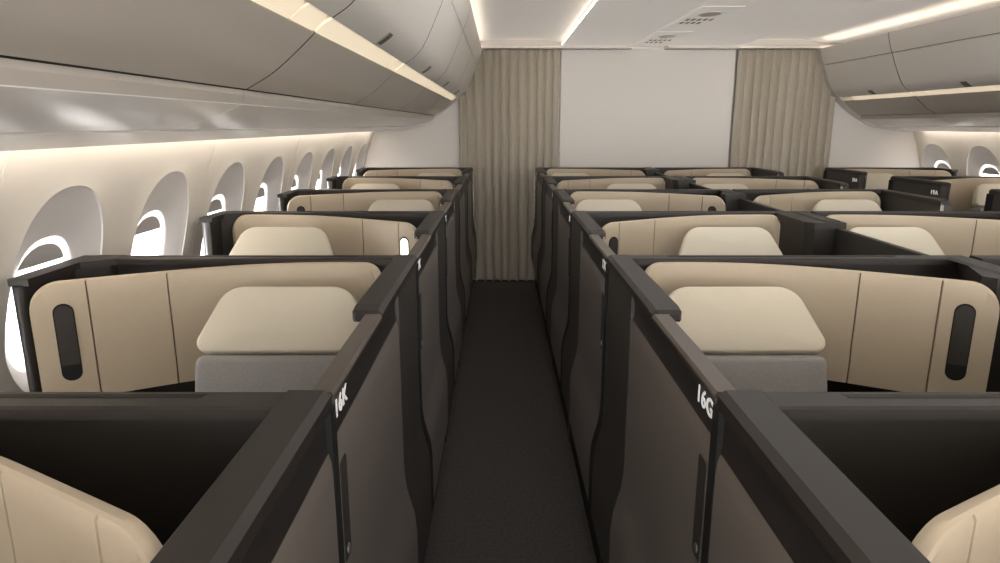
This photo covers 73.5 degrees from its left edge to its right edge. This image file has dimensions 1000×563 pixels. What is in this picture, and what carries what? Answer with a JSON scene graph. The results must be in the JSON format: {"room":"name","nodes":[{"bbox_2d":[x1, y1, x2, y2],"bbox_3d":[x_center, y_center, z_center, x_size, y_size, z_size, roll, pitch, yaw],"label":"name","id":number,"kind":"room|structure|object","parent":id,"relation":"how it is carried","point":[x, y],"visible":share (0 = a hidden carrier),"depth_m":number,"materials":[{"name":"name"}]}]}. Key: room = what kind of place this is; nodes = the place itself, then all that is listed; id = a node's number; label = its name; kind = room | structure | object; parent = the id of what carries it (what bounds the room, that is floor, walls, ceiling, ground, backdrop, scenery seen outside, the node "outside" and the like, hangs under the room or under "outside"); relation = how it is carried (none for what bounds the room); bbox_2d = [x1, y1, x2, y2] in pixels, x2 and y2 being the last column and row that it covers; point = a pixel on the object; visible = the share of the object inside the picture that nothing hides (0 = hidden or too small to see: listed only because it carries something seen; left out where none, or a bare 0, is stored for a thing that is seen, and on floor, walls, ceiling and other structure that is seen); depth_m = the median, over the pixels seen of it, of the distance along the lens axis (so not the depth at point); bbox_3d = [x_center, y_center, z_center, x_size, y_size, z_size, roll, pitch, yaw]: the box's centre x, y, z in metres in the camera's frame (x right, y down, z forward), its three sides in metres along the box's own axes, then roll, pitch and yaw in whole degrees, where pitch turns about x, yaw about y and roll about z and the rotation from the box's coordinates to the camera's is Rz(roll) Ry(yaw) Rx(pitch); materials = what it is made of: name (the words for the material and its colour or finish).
{"room":"aircraft cabin","nodes":[
{"label":"aircraft cabin","id":0,"kind":"room"},
{"bbox_2d":[0,131,373,391],"bbox_3d":[-1.112,-0.113,2.172,0.824,2.360,9.480,0,13,0],"label":"wall","id":1,"kind":"structure","parent":0,"point":[94,198],"depth_m":2.41,"materials":[{"name":"white plastic"}]},
{"bbox_2d":[5,236,70,371],"bbox_3d":[-1.449,0.071,2.112,0.115,0.429,0.299,0,13,0],"label":"window","id":2,"kind":"structure","parent":1,"relation":"in","point":[51,250],"depth_m":2.06,"materials":[{"name":"white glass"}]},
{"bbox_2d":[17,243,63,270],"bbox_3d":[-1.417,-0.084,2.075,0.020,0.062,0.220,0,13,0],"label":"shade","id":3,"kind":"object","parent":2,"relation":"attached to","point":[40,255],"depth_m":2.07,"materials":[{"name":"grey plastic"}]},
{"bbox_2d":[131,210,164,254],"bbox_3d":[-1.449,-0.075,2.735,0.115,0.429,0.299,0,13,0],"label":"window","id":4,"kind":"structure","parent":1,"relation":"in","point":[149,237],"depth_m":2.74,"materials":[{"name":"white glass"}]},
{"bbox_2d":[135,216,159,234],"bbox_3d":[-1.417,-0.230,2.699,0.020,0.062,0.220,0,13,0],"label":"shade","id":5,"kind":"object","parent":4,"relation":"attached to","point":[148,225],"depth_m":2.71,"materials":[{"name":"grey plastic"}]},
{"bbox_2d":[0,0,353,88],"bbox_3d":[-0.501,-0.630,0.972,0.657,0.612,1.259,0,13,0],"label":"bin","id":6,"kind":"object","parent":1,"relation":"attached to","point":[230,43],"visible":1,"depth_m":1.10,"materials":[{"name":"white plastic"}]},
{"bbox_2d":[201,194,224,254],"bbox_3d":[-1.449,-0.221,3.358,0.115,0.429,0.299,0,13,0],"label":"window","id":7,"kind":"structure","parent":1,"relation":"in","point":[217,204],"depth_m":3.34,"materials":[{"name":"white glass"}]},
{"bbox_2d":[208,199,221,212],"bbox_3d":[-1.417,-0.376,3.322,0.020,0.062,0.220,0,13,0],"label":"shade","id":8,"kind":"object","parent":7,"relation":"attached to","point":[216,204],"depth_m":3.34,"materials":[{"name":"grey plastic"}]},
{"bbox_2d":[0,55,433,150],"bbox_3d":[-0.895,-0.693,2.837,0.525,0.175,7.440,0,13,0],"label":"trim","id":9,"kind":"structure","parent":1,"relation":"attached to","point":[44,104],"depth_m":1.39,"materials":[{"name":"white plastic"}]},
{"bbox_2d":[254,183,266,210],"bbox_3d":[-1.449,-0.367,3.981,0.115,0.429,0.299,0,13,0],"label":"window","id":10,"kind":"structure","parent":1,"relation":"in","point":[260,205],"depth_m":4.01,"materials":[{"name":"white glass"}]},
{"bbox_2d":[257,187,264,197],"bbox_3d":[-1.417,-0.522,3.945,0.020,0.062,0.220,0,13,0],"label":"shade","id":11,"kind":"object","parent":10,"relation":"attached to","point":[261,194],"depth_m":3.98,"materials":[{"name":"grey plastic"}]},
{"bbox_2d":[291,175,297,189],"bbox_3d":[-1.449,-0.513,4.604,0.115,0.429,0.299,0,13,0],"label":"window","id":12,"kind":"structure","parent":1,"relation":"in","point":[295,182],"depth_m":4.63,"materials":[{"name":"white"}]},
{"bbox_2d":[315,170,321,188],"bbox_3d":[-1.449,-0.659,5.228,0.115,0.429,0.299,0,13,0],"label":"window","id":13,"kind":"structure","parent":1,"relation":"in","point":[319,180],"depth_m":5.30,"materials":[{"name":"white"}]},
{"bbox_2d":[247,0,442,103],"bbox_3d":[-0.501,-0.917,2.199,0.657,0.612,1.259,0,13,0],"label":"bin","id":14,"kind":"object","parent":1,"relation":"attached to","point":[352,52],"visible":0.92,"depth_m":2.06,"materials":[{"name":"white plastic"}]},
{"bbox_2d":[356,0,470,109],"bbox_3d":[-0.501,-1.205,3.425,0.657,0.612,1.259,0,13,0],"label":"bin","id":15,"kind":"object","parent":1,"relation":"attached to","point":[410,79],"visible":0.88,"depth_m":3.32,"materials":[{"name":"white plastic"}]},
{"bbox_2d":[399,5,477,112],"bbox_3d":[-0.501,-1.492,4.652,0.657,0.612,1.259,0,13,0],"label":"bin","id":16,"kind":"object","parent":1,"relation":"attached to","point":[450,79],"visible":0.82,"depth_m":4.54,"materials":[{"name":"white plastic"}]},
{"bbox_2d":[422,33,481,114],"bbox_3d":[-0.501,-1.766,5.821,0.657,0.612,1.139,0,13,0],"label":"bin","id":17,"kind":"object","parent":1,"relation":"attached to","point":[445,101],"visible":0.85,"depth_m":5.75,"materials":[{"name":"white plastic"}]},
{"bbox_2d":[424,279,596,562],"bbox_3d":[1.425,0.901,3.128,6.050,0.050,8.080,0,13,0],"label":"floor","id":18,"kind":"structure","parent":0,"point":[508,490],"depth_m":3.28,"materials":[{"name":"carpet"}]},
{"bbox_2d":[0,390,344,562],"bbox_3d":[-0.772,0.857,0.645,1.086,1.168,1.099,0,13,0],"label":"business suite","id":19,"kind":"object","parent":18,"relation":"on","point":[86,477],"visible":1,"depth_m":0.97,"materials":[{"name":"black plastic"}]},
{"bbox_2d":[7,255,433,562],"bbox_3d":[-0.764,0.606,1.716,1.071,1.168,1.099,0,13,0],"label":"business suite","id":20,"kind":"object","parent":18,"relation":"on","point":[87,323],"visible":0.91,"depth_m":1.84,"materials":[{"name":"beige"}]},
{"bbox_2d":[195,287,358,391],"bbox_3d":[-0.582,0.638,1.663,0.489,1.131,0.716,0,13,0],"label":"seat","id":21,"kind":"object","parent":18,"relation":"on","point":[255,339],"visible":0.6,"depth_m":1.78,"materials":[{"name":"leather"}]},
{"bbox_2d":[229,227,332,254],"bbox_3d":[-0.940,0.387,2.734,0.489,1.131,0.716,0,13,0],"label":"seat","id":22,"kind":"object","parent":18,"relation":"on","point":[255,240],"visible":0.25,"depth_m":2.88,"materials":[{"name":"leather"}]},
{"bbox_2d":[199,211,454,562],"bbox_3d":[-0.772,0.355,2.787,1.086,1.168,1.099,0,13,0],"label":"business suite","id":23,"kind":"object","parent":18,"relation":"on","point":[421,234],"visible":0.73,"depth_m":2.94,"materials":[{"name":"black plastic"}]},
{"bbox_2d":[400,239,407,254],"bbox_3d":[-0.409,-0.105,2.879,0.039,0.162,0.005,7,15,29],"label":"lamp","id":24,"kind":"object","parent":23,"relation":"attached to","point":[403,242],"depth_m":2.87,"materials":[{"name":"white plastic"}]},
{"bbox_2d":[277,189,465,425],"bbox_3d":[-0.764,0.104,3.858,1.071,1.168,1.099,0,13,0],"label":"business suite","id":25,"kind":"object","parent":18,"relation":"on","point":[446,200],"visible":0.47,"depth_m":4.01,"materials":[{"name":"black plastic"}]},
{"bbox_2d":[351,184,399,188],"bbox_3d":[-0.940,-0.115,4.876,0.489,1.131,0.716,0,13,0],"label":"seat","id":26,"kind":"object","parent":18,"relation":"on","point":[356,186],"visible":0.13,"depth_m":5.04,"materials":[{"name":"leather"}]},
{"bbox_2d":[326,176,471,356],"bbox_3d":[-0.772,-0.147,4.929,1.086,1.168,1.099,0,13,0],"label":"business suite","id":27,"kind":"object","parent":18,"relation":"on","point":[460,183],"visible":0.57,"depth_m":5.12,"materials":[{"name":"black plastic"}]},
{"bbox_2d":[368,200,434,210],"bbox_3d":[-0.582,0.136,3.805,0.489,1.131,0.716,0,13,0],"label":"seat","id":28,"kind":"object","parent":18,"relation":"on","point":[379,205],"visible":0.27,"depth_m":3.96,"materials":[{"name":"leather"}]},
{"bbox_2d":[356,167,476,310],"bbox_3d":[-0.764,-0.398,6.000,1.071,1.168,1.099,0,13,0],"label":"business suite","id":29,"kind":"object","parent":18,"relation":"on","point":[365,171],"visible":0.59,"depth_m":6.20,"materials":[{"name":"black plastic"}]},
{"bbox_2d":[417,173,454,175],"bbox_3d":[-0.582,-0.366,5.947,0.489,1.131,0.716,0,13,0],"label":"seat","id":30,"kind":"object","parent":18,"relation":"on","point":[422,174],"visible":0.08,"depth_m":6.12,"materials":[{"name":"leather"}]},
{"bbox_2d":[551,173,588,175],"bbox_3d":[0.641,-0.366,5.947,0.489,1.131,0.716,0,13,0],"label":"seat","id":31,"kind":"object","parent":18,"relation":"on","point":[555,174],"visible":0.06,"depth_m":6.12,"materials":[{"name":"leather"}]},
{"bbox_2d":[531,167,667,311],"bbox_3d":[0.873,-0.400,5.997,1.136,1.174,1.104,0,13,0],"label":"business suite","id":32,"kind":"object","parent":18,"relation":"on","point":[540,172],"visible":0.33,"depth_m":6.17,"materials":[{"name":"black plastic"}]},
{"bbox_2d":[575,200,641,210],"bbox_3d":[0.641,0.136,3.805,0.489,1.131,0.716,0,13,0],"label":"seat","id":33,"kind":"object","parent":18,"relation":"on","point":[585,205],"visible":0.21,"depth_m":3.96,"materials":[{"name":"leather"}]},
{"bbox_2d":[537,176,710,356],"bbox_3d":[0.873,-0.149,4.926,1.136,1.174,1.104,0,13,0],"label":"business suite","id":34,"kind":"object","parent":18,"relation":"on","point":[549,183],"visible":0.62,"depth_m":5.06,"materials":[{"name":"black plastic"}]},
{"bbox_2d":[607,184,655,188],"bbox_3d":[0.991,-0.115,4.876,0.489,1.131,0.716,0,13,0],"label":"seat","id":35,"kind":"object","parent":18,"relation":"on","point":[612,186],"visible":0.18,"depth_m":5.04,"materials":[{"name":"leather"}]},
{"bbox_2d":[546,189,782,428],"bbox_3d":[0.873,0.102,3.855,1.136,1.174,1.104,0,13,0],"label":"business suite","id":36,"kind":"object","parent":18,"relation":"on","point":[564,201],"visible":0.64,"depth_m":3.98,"materials":[{"name":"black plastic"}]},
{"bbox_2d":[654,167,783,176],"bbox_3d":[1.973,-0.398,6.000,1.016,1.168,1.099,0,13,0],"label":"business suite","id":37,"kind":"object","parent":18,"relation":"on","point":[670,171],"visible":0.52,"depth_m":6.28,"materials":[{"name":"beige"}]},
{"bbox_2d":[701,184,747,189],"bbox_3d":[1.685,-0.115,4.876,0.489,1.131,0.716,0,13,0],"label":"seat","id":38,"kind":"object","parent":18,"relation":"on","point":[712,186],"visible":0.06,"depth_m":5.04,"materials":[{"name":"leather"}]},
{"bbox_2d":[706,173,743,175],"bbox_3d":[2.060,-0.366,5.947,0.489,1.131,0.716,0,13,0],"label":"seat","id":39,"kind":"object","parent":18,"relation":"on","point":[710,174],"visible":0.08,"depth_m":6.12,"materials":[{"name":"leather"}]},
{"bbox_2d":[678,227,782,254],"bbox_3d":[0.991,0.387,2.734,0.489,1.131,0.716,0,13,0],"label":"seat","id":40,"kind":"object","parent":18,"relation":"on","point":[699,240],"visible":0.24,"depth_m":2.88,"materials":[{"name":"leather"}]},
{"bbox_2d":[560,211,927,562],"bbox_3d":[0.873,0.353,2.784,1.136,1.174,1.104,0,13,0],"label":"business suite","id":41,"kind":"object","parent":18,"relation":"on","point":[595,236],"visible":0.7,"depth_m":2.85,"materials":[{"name":"black plastic"}]},
{"bbox_2d":[669,287,826,391],"bbox_3d":[0.641,0.638,1.663,0.489,1.131,0.716,0,13,0],"label":"seat","id":42,"kind":"object","parent":18,"relation":"on","point":[766,339],"visible":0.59,"depth_m":1.79,"materials":[{"name":"leather"}]},
{"bbox_2d":[685,176,848,188],"bbox_3d":[1.976,-0.147,4.929,1.011,1.168,1.099,0,13,0],"label":"business suite","id":43,"kind":"object","parent":18,"relation":"on","point":[752,182],"visible":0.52,"depth_m":5.15,"materials":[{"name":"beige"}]},
{"bbox_2d":[588,255,999,562],"bbox_3d":[0.873,0.604,1.713,1.136,1.174,1.104,0,13,0],"label":"business suite","id":44,"kind":"object","parent":18,"relation":"on","point":[887,323],"visible":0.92,"depth_m":1.84,"materials":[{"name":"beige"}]},
{"bbox_2d":[732,189,951,211],"bbox_3d":[1.973,0.104,3.858,1.016,1.168,1.099,0,13,0],"label":"business suite","id":45,"kind":"object","parent":18,"relation":"on","point":[782,199],"visible":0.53,"depth_m":4.09,"materials":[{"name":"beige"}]},
{"bbox_2d":[812,200,881,210],"bbox_3d":[2.060,0.136,3.805,0.489,1.131,0.716,0,13,0],"label":"seat","id":46,"kind":"object","parent":18,"relation":"on","point":[823,205],"visible":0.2,"depth_m":3.96,"materials":[{"name":"leather"}]},
{"bbox_2d":[701,390,999,562],"bbox_3d":[0.873,0.855,0.642,1.136,1.174,1.104,0,13,0],"label":"business suite","id":47,"kind":"object","parent":18,"relation":"on","point":[793,477],"visible":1,"depth_m":0.97,"materials":[{"name":"black plastic"}]},
{"bbox_2d":[865,173,892,188],"bbox_3d":[3.422,-0.366,5.947,0.489,1.131,0.716,0,13,0],"label":"seat","id":48,"kind":"object","parent":18,"relation":"on","point":[874,180],"visible":0.06,"depth_m":6.09,"materials":[{"name":"leather"}]},
{"bbox_2d":[823,167,957,188],"bbox_3d":[3.604,-0.398,6.000,1.071,1.168,1.099,0,13,0],"label":"business suite","id":49,"kind":"object","parent":18,"relation":"on","point":[856,177],"visible":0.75,"depth_m":6.16,"materials":[{"name":"black plastic"}]},
{"bbox_2d":[849,227,944,254],"bbox_3d":[1.685,0.387,2.734,0.489,1.131,0.716,0,13,0],"label":"seat","id":50,"kind":"object","parent":18,"relation":"on","point":[914,238],"visible":0.13,"depth_m":2.89,"materials":[{"name":"leather"}]},
{"bbox_2d":[811,211,999,256],"bbox_3d":[1.976,0.355,2.787,1.011,1.168,1.099,0,13,0],"label":"business suite","id":51,"kind":"object","parent":18,"relation":"on","point":[964,233],"visible":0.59,"depth_m":3.03,"materials":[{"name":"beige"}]},
{"bbox_2d":[888,176,999,210],"bbox_3d":[3.612,-0.147,4.929,1.086,1.168,1.099,0,13,0],"label":"business suite","id":52,"kind":"object","parent":18,"relation":"on","point":[958,190],"visible":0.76,"depth_m":5.17,"materials":[{"name":"black plastic"}]},
{"bbox_2d":[967,184,999,210],"bbox_3d":[3.780,-0.115,4.876,0.489,1.131,0.716,0,13,0],"label":"seat","id":53,"kind":"object","parent":18,"relation":"on","point":[979,194],"visible":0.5,"depth_m":5.03,"materials":[{"name":"leather"}]},
{"bbox_2d":[969,255,999,265],"bbox_3d":[1.973,0.606,1.716,1.016,1.168,1.099,0,13,0],"label":"business suite","id":54,"kind":"object","parent":18,"relation":"on","point":[993,259],"visible":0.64,"depth_m":2.05,"materials":[{"name":"black plastic"}]},
{"bbox_2d":[984,189,999,210],"bbox_3d":[3.604,0.104,3.858,1.071,1.168,1.099,0,13,0],"label":"business suite","id":55,"kind":"object","parent":18,"relation":"on","point":[992,202],"visible":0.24,"depth_m":4.22,"materials":[{"name":"black plastic"}]},
{"bbox_2d":[364,39,919,166],"bbox_3d":[1.425,-1.222,6.708,6.050,2.450,0.060,0,13,0],"label":"wall","id":56,"kind":"structure","parent":0,"point":[433,143],"depth_m":6.64,"materials":[{"name":"white plastic"}]},
{"bbox_2d":[381,49,481,131],"bbox_3d":[-0.674,-1.854,6.458,1.012,0.798,0.136,0,13,0],"label":"trim","id":57,"kind":"structure","parent":56,"relation":"attached to","point":[456,98],"depth_m":6.47,"materials":[{"name":"white plastic"}]},
{"bbox_2d":[458,49,558,280],"bbox_3d":[0.082,-1.105,6.605,0.965,2.246,0.090,0,13,0],"label":"curtain","id":58,"kind":"object","parent":56,"relation":"hanging from","point":[508,109],"visible":0.71,"depth_m":6.57,"materials":[{"name":"fabric"}]},
{"bbox_2d":[481,45,633,49],"bbox_3d":[0.481,-2.224,6.370,1.562,0.028,0.139,0,13,0],"label":"trim","id":59,"kind":"structure","parent":56,"relation":"attached to","point":[486,47],"depth_m":6.30,"materials":[{"name":"white plastic"}]},
{"bbox_2d":[559,50,735,167],"bbox_3d":[1.420,-1.118,6.676,1.670,2.262,0.049,0,13,0],"label":"wall panel","id":60,"kind":"object","parent":56,"relation":"attached to","point":[619,108],"depth_m":6.52,"materials":[{"name":"white plastic"}]},
{"bbox_2d":[664,45,832,49],"bbox_3d":[2.359,-2.224,6.370,1.562,0.028,0.139,0,13,0],"label":"trim","id":61,"kind":"structure","parent":56,"relation":"attached to","point":[669,47],"depth_m":6.30,"materials":[{"name":"white plastic"}]},
{"bbox_2d":[730,49,835,178],"bbox_3d":[2.757,-1.106,6.609,0.965,2.246,0.077,0,13,0],"label":"curtain","id":62,"kind":"object","parent":56,"relation":"hanging from","point":[784,107],"visible":0.56,"depth_m":6.50,"materials":[{"name":"fabric"}]},
{"bbox_2d":[817,48,912,131],"bbox_3d":[3.514,-1.854,6.458,1.012,0.798,0.136,0,13,0],"label":"trim","id":63,"kind":"structure","parent":56,"relation":"attached to","point":[840,101],"depth_m":6.46,"materials":[{"name":"white plastic"}]},
{"bbox_2d":[470,0,999,45],"bbox_3d":[1.425,-1.263,1.876,6.050,0.164,9.430,0,13,0],"label":"ceiling","id":64,"kind":"structure","parent":0,"point":[607,22],"depth_m":4.93,"materials":[{"name":"white plastic"}]},
{"bbox_2d":[562,0,595,43],"bbox_3d":[0.581,-1.872,4.769,0.006,0.007,3.100,0,13,0],"label":"light strip","id":65,"kind":"object","parent":64,"relation":"attached to","point":[595,0],"visible":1,"depth_m":4.81,"materials":[{"name":"white plastic"}]},
{"bbox_2d":[639,32,691,43],"bbox_3d":[1.420,-2.111,5.822,0.270,0.006,0.840,0,13,0],"label":"panel","id":66,"kind":"object","parent":64,"relation":"attached to","point":[660,37],"visible":1,"depth_m":5.75,"materials":[{"name":"white plastic"}]},
{"bbox_2d":[658,35,675,37],"bbox_3d":[1.420,-2.080,5.696,0.140,0.004,0.200,0,13,0],"label":"speaker grille","id":67,"kind":"object","parent":66,"relation":"attached to","point":[659,36],"depth_m":5.66,"materials":[{"name":"white plastic"}]},
{"bbox_2d":[670,6,744,25],"bbox_3d":[1.420,-1.837,4.654,0.270,0.006,0.840,0,13,0],"label":"panel","id":68,"kind":"object","parent":64,"relation":"attached to","point":[705,15],"visible":1,"depth_m":4.59,"materials":[{"name":"white plastic"}]},
{"bbox_2d":[699,12,720,16],"bbox_3d":[1.420,-1.807,4.527,0.140,0.004,0.200,0,13,0],"label":"speaker grille","id":69,"kind":"object","parent":68,"relation":"attached to","point":[701,14],"depth_m":4.53,"materials":[{"name":"white"}]},
{"bbox_2d":[913,131,999,175],"bbox_3d":[3.952,-0.113,2.172,0.824,2.360,9.480,0,13,0],"label":"wall","id":70,"kind":"structure","parent":0,"point":[966,152],"depth_m":6.04,"materials":[{"name":"white plastic"}]},
{"bbox_2d":[820,32,934,114],"bbox_3d":[3.341,-1.766,5.821,0.657,0.612,1.139,0,13,0],"label":"bin","id":71,"kind":"object","parent":70,"relation":"attached to","point":[863,73],"visible":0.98,"depth_m":5.74,"materials":[{"name":"white plastic"}]},
{"bbox_2d":[861,112,999,131],"bbox_3d":[3.736,-0.693,2.837,0.525,0.175,7.440,0,13,0],"label":"trim","id":72,"kind":"structure","parent":70,"relation":"attached to","point":[977,121],"depth_m":5.48,"materials":[{"name":"white plastic"}]},
{"bbox_2d":[934,161,950,168],"bbox_3d":[4.289,-0.951,6.474,0.115,0.429,0.299,0,13,0],"label":"window","id":73,"kind":"structure","parent":70,"relation":"in","point":[939,164],"depth_m":6.44,"materials":[{"name":"white"}]},
{"bbox_2d":[937,163,949,168],"bbox_3d":[4.258,-1.107,6.437,0.020,0.062,0.220,0,13,0],"label":"shade","id":74,"kind":"object","parent":73,"relation":"attached to","point":[939,165],"depth_m":6.43,"materials":[{"name":"grey plastic"}]},
{"bbox_2d":[889,6,999,113],"bbox_3d":[3.341,-1.492,4.652,0.657,0.612,1.259,0,13,0],"label":"bin","id":75,"kind":"object","parent":70,"relation":"attached to","point":[951,65],"visible":1,"depth_m":4.67,"materials":[{"name":"white plastic"}]},
{"bbox_2d":[979,164,999,175],"bbox_3d":[4.289,-0.805,5.851,0.115,0.429,0.299,0,13,0],"label":"window","id":76,"kind":"structure","parent":70,"relation":"in","point":[986,170],"depth_m":5.83,"materials":[{"name":"white"}]},
{"bbox_2d":[982,167,999,174],"bbox_3d":[4.258,-0.961,5.814,0.020,0.062,0.220,0,13,0],"label":"shade","id":77,"kind":"object","parent":76,"relation":"attached to","point":[985,170],"depth_m":5.82,"materials":[{"name":"grey plastic"}]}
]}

